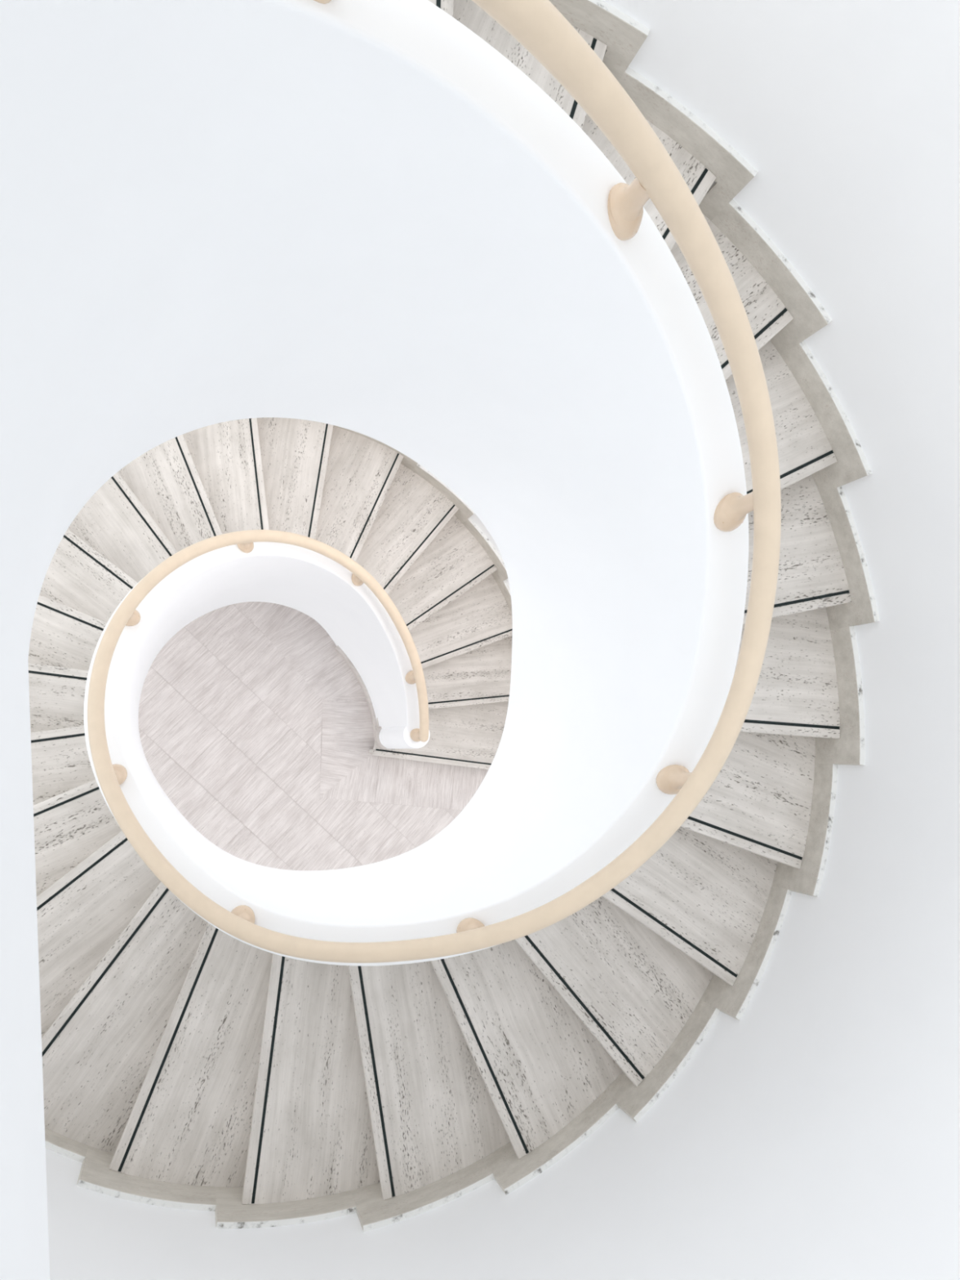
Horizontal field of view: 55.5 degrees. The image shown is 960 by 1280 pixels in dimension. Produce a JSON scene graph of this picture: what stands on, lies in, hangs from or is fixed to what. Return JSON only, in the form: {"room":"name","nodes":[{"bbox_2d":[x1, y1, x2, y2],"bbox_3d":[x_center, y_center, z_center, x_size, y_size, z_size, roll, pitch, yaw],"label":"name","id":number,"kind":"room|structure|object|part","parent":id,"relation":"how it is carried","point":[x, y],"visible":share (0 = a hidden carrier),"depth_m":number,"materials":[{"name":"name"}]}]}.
{"room":"spiral staircase","nodes":[
{"label":"spiral staircase","id":0,"kind":"room"},
{"bbox_2d":[138,601,488,871],"bbox_3d":[-2.075,1.506,7.195,9.500,0.002,8.200,8,81,-16],"label":"floor","id":1,"kind":"structure","parent":0,"point":[253,724],"depth_m":7.42,"materials":[{"name":"wood"}]},
{"bbox_2d":[27,0,851,1204],"bbox_3d":[-1.694,0.916,4.065,6.081,6.291,5.937,8,81,-16],"label":"spiral staircase","id":2,"kind":"structure","parent":1,"relation":"on","point":[177,1047],"depth_m":4.16,"materials":[{"name":"stone"}]},
{"bbox_2d":[0,0,748,1279],"bbox_3d":[-0.753,1.573,3.758,2.123,7.286,4.746,8,81,-16],"label":"balustrade","id":3,"kind":"object","parent":2,"relation":"attached to","point":[364,217],"visible":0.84,"depth_m":1.92,"materials":[{"name":"white paint"}]},
{"bbox_3d":[-0.604,0.740,7.055,0.202,0.981,0.202,8,81,-16],"label":"newel post","id":4,"kind":"part","parent":3,"relation":"part of","materials":[{"name":"white paint"}]},
{"bbox_2d":[87,0,781,963],"bbox_3d":[-0.561,1.511,3.120,2.039,6.329,4.695,8,81,-16],"label":"handrail","id":5,"kind":"object","parent":3,"relation":"attached to","point":[539,26],"visible":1,"depth_m":2.47,"materials":[{"name":"beige paint"}]},
{"bbox_3d":[-1.507,0.562,3.740,0.090,0.136,0.086,8,81,-16],"label":"stem","id":6,"kind":"part","parent":5,"relation":"part of","materials":[{"name":"beige paint"}]},
{"bbox_3d":[-1.526,0.566,3.803,0.103,0.079,0.096,8,81,-16],"label":"plate","id":7,"kind":"part","parent":5,"relation":"part of","materials":[{"name":"beige paint"}]},
{"bbox_3d":[-1.661,-0.117,4.297,0.091,0.134,0.085,8,81,-16],"label":"stem","id":8,"kind":"part","parent":5,"relation":"part of","materials":[{"name":"beige paint"}]},
{"bbox_3d":[-1.679,-0.111,4.361,0.104,0.076,0.096,8,81,-16],"label":"plate","id":9,"kind":"part","parent":5,"relation":"part of","materials":[{"name":"beige paint"}]},
{"bbox_3d":[-0.890,1.045,3.405,0.094,0.078,0.105,8,81,-16],"label":"plate","id":10,"kind":"part","parent":5,"relation":"part of","materials":[{"name":"beige paint"}]},
{"bbox_3d":[-1.284,-0.541,4.990,0.086,0.135,0.090,8,81,-16],"label":"stem","id":11,"kind":"part","parent":5,"relation":"part of","materials":[{"name":"beige paint"}]},
{"bbox_3d":[-1.301,-0.533,5.053,0.096,0.078,0.104,8,81,-16],"label":"plate","id":12,"kind":"part","parent":5,"relation":"part of","materials":[{"name":"beige paint"}]},
{"bbox_3d":[-0.869,1.040,3.345,0.084,0.132,0.092,8,81,-16],"label":"stem","id":13,"kind":"part","parent":5,"relation":"part of","materials":[{"name":"beige paint"}]},
{"bbox_3d":[-0.225,-0.850,1.143,0.099,0.076,0.101,8,81,-16],"label":"plate","id":14,"kind":"part","parent":5,"relation":"part of","materials":[{"name":"beige paint"}]},
{"bbox_3d":[-0.751,-0.401,5.695,0.084,0.134,0.091,8,81,-16],"label":"stem","id":15,"kind":"part","parent":5,"relation":"part of","materials":[{"name":"beige paint"}]},
{"bbox_3d":[-0.768,-0.393,5.757,0.094,0.080,0.104,8,81,-16],"label":"plate","id":16,"kind":"part","parent":5,"relation":"part of","materials":[{"name":"beige paint"}]},
{"bbox_3d":[-0.471,0.260,6.358,0.104,0.078,0.095,8,81,-16],"label":"plate","id":17,"kind":"part","parent":5,"relation":"part of","materials":[{"name":"beige paint"}]},
{"bbox_3d":[-0.450,0.249,6.295,0.090,0.137,0.086,8,81,-16],"label":"stem","id":18,"kind":"part","parent":5,"relation":"part of","materials":[{"name":"beige paint"}]},
{"bbox_3d":[-0.451,0.682,6.574,0.103,0.044,0.103,8,81,-16],"label":"plate","id":19,"kind":"part","parent":5,"relation":"part of","materials":[{"name":"beige paint"}]},
{"bbox_3d":[-0.431,0.677,6.519,0.090,0.115,0.090,8,81,-16],"label":"stem","id":20,"kind":"part","parent":5,"relation":"part of","materials":[{"name":"beige paint"}]},
{"bbox_3d":[-0.029,1.007,3.135,0.097,0.079,0.103,8,81,-16],"label":"plate","id":21,"kind":"part","parent":5,"relation":"part of","materials":[{"name":"beige paint"}]},
{"bbox_3d":[-0.008,0.997,3.075,0.085,0.134,0.090,8,81,-16],"label":"stem","id":22,"kind":"part","parent":5,"relation":"part of","materials":[{"name":"beige paint"}]},
{"bbox_3d":[0.285,-0.852,1.813,0.092,0.080,0.104,8,81,-16],"label":"plate","id":23,"kind":"part","parent":5,"relation":"part of","materials":[{"name":"beige paint"}]},
{"bbox_3d":[0.301,-0.858,1.752,0.084,0.132,0.091,8,81,-16],"label":"stem","id":24,"kind":"part","parent":5,"relation":"part of","materials":[{"name":"beige paint"}]},
{"bbox_3d":[0.602,0.435,2.841,0.105,0.079,0.094,8,81,-16],"label":"plate","id":25,"kind":"part","parent":5,"relation":"part of","materials":[{"name":"beige paint"}]},
{"bbox_3d":[0.623,0.425,2.777,0.092,0.138,0.084,8,81,-16],"label":"stem","id":26,"kind":"part","parent":5,"relation":"part of","materials":[{"name":"beige paint"}]},
{"bbox_3d":[0.665,-0.339,2.425,0.103,0.078,0.098,8,81,-16],"label":"plate","id":27,"kind":"part","parent":5,"relation":"part of","materials":[{"name":"beige paint"}]},
{"bbox_3d":[0.686,-0.350,2.361,0.089,0.139,0.087,8,81,-16],"label":"stem","id":28,"kind":"part","parent":5,"relation":"part of","materials":[{"name":"beige paint"}]},
{"bbox_2d":[45,853,959,1279],"bbox_3d":[-0.181,1.820,2.899,4.425,4.200,1.537,-5,85,-18],"label":"wall","id":29,"kind":"structure","parent":0,"point":[813,1134],"depth_m":3.43,"materials":[{"name":"white paint"}]},
{"bbox_2d":[337,0,959,874],"bbox_3d":[0.622,-0.795,4.790,1.163,6.700,4.038,-38,95,-18],"label":"wall","id":30,"kind":"structure","parent":0,"point":[846,113],"depth_m":3.19,"materials":[{"name":"white paint"}]},
{"bbox_2d":[44,0,879,1231],"bbox_3d":[-0.833,0.313,4.439,4.418,6.238,4.481,8,81,-16],"label":"baseboard","id":31,"kind":"structure","parent":30,"relation":"attached to","point":[624,36],"depth_m":3.93,"materials":[{"name":"stone"}]},
{"bbox_3d":[-2.020,2.160,4.108,0.563,0.288,0.045,35,74,-11],"label":"skirting","id":32,"kind":"part","parent":31,"relation":"part of","materials":[{"name":"stone"}]},
{"bbox_3d":[-1.469,2.398,4.047,0.591,0.340,0.047,20,78,-14],"label":"skirting","id":33,"kind":"part","parent":31,"relation":"part of","materials":[{"name":"stone"}]},
{"bbox_3d":[-0.871,2.500,4.055,0.593,0.321,0.047,4,82,-17],"label":"skirting","id":34,"kind":"part","parent":31,"relation":"part of","materials":[{"name":"stone"}]},
{"bbox_3d":[-0.735,-1.477,6.919,0.587,0.310,0.047,24,77,-14],"label":"skirting","id":35,"kind":"part","parent":31,"relation":"part of","materials":[{"name":"stone"}]},
{"bbox_3d":[-0.261,2.446,4.076,0.596,0.320,0.046,-11,87,-19],"label":"skirting","id":36,"kind":"part","parent":31,"relation":"part of","materials":[{"name":"stone"}]},
{"bbox_3d":[-0.303,-1.160,7.197,0.583,0.310,0.046,39,74,-10],"label":"skirting","id":37,"kind":"part","parent":31,"relation":"part of","materials":[{"name":"stone"}]},
{"bbox_3d":[0.040,-0.727,7.432,0.046,0.310,0.579,-38,95,-18],"label":"skirting","id":38,"kind":"part","parent":31,"relation":"part of","materials":[{"name":"stone"}]},
{"bbox_3d":[0.268,-0.210,7.622,0.045,0.310,0.576,-22,91,-19],"label":"skirting","id":39,"kind":"part","parent":31,"relation":"part of","materials":[{"name":"stone"}]},
{"bbox_3d":[0.319,2.237,4.113,0.609,0.305,0.048,-28,92,-19],"label":"skirting","id":40,"kind":"part","parent":31,"relation":"part of","materials":[{"name":"stone"}]},
{"bbox_3d":[0.250,-2.030,3.006,0.556,0.278,0.045,17,79,-15],"label":"skirting","id":41,"kind":"part","parent":31,"relation":"part of","materials":[{"name":"stone"}]},
{"bbox_3d":[0.827,1.881,4.138,0.048,0.304,0.600,47,73,-7],"label":"skirting","id":42,"kind":"part","parent":31,"relation":"part of","materials":[{"name":"stone"}]},
{"bbox_3d":[0.697,-1.785,3.295,0.579,0.283,0.046,32,75,-12],"label":"skirting","id":43,"kind":"part","parent":31,"relation":"part of","materials":[{"name":"stone"}]},
{"bbox_3d":[1.216,1.401,4.150,0.048,0.286,0.607,31,75,-12],"label":"skirting","id":44,"kind":"part","parent":31,"relation":"part of","materials":[{"name":"stone"}]},
{"bbox_3d":[1.087,-1.402,3.548,0.590,0.290,0.046,47,73,-7],"label":"skirting","id":45,"kind":"part","parent":31,"relation":"part of","materials":[{"name":"stone"}]},
{"bbox_3d":[1.471,0.845,4.115,0.047,0.292,0.581,16,79,-15],"label":"skirting","id":46,"kind":"part","parent":31,"relation":"part of","materials":[{"name":"stone"}]},
{"bbox_3d":[1.377,-0.909,3.762,0.046,0.287,0.596,-29,93,-19],"label":"skirting","id":47,"kind":"part","parent":31,"relation":"part of","materials":[{"name":"stone"}]},
{"bbox_3d":[1.577,0.252,4.041,0.046,0.292,0.596,0,83,-18],"label":"skirting","id":48,"kind":"part","parent":31,"relation":"part of","materials":[{"name":"stone"}]},
{"bbox_3d":[1.541,-0.344,3.930,0.044,0.276,0.586,-14,88,-19],"label":"skirting","id":49,"kind":"part","parent":31,"relation":"part of","materials":[{"name":"stone"}]}
]}

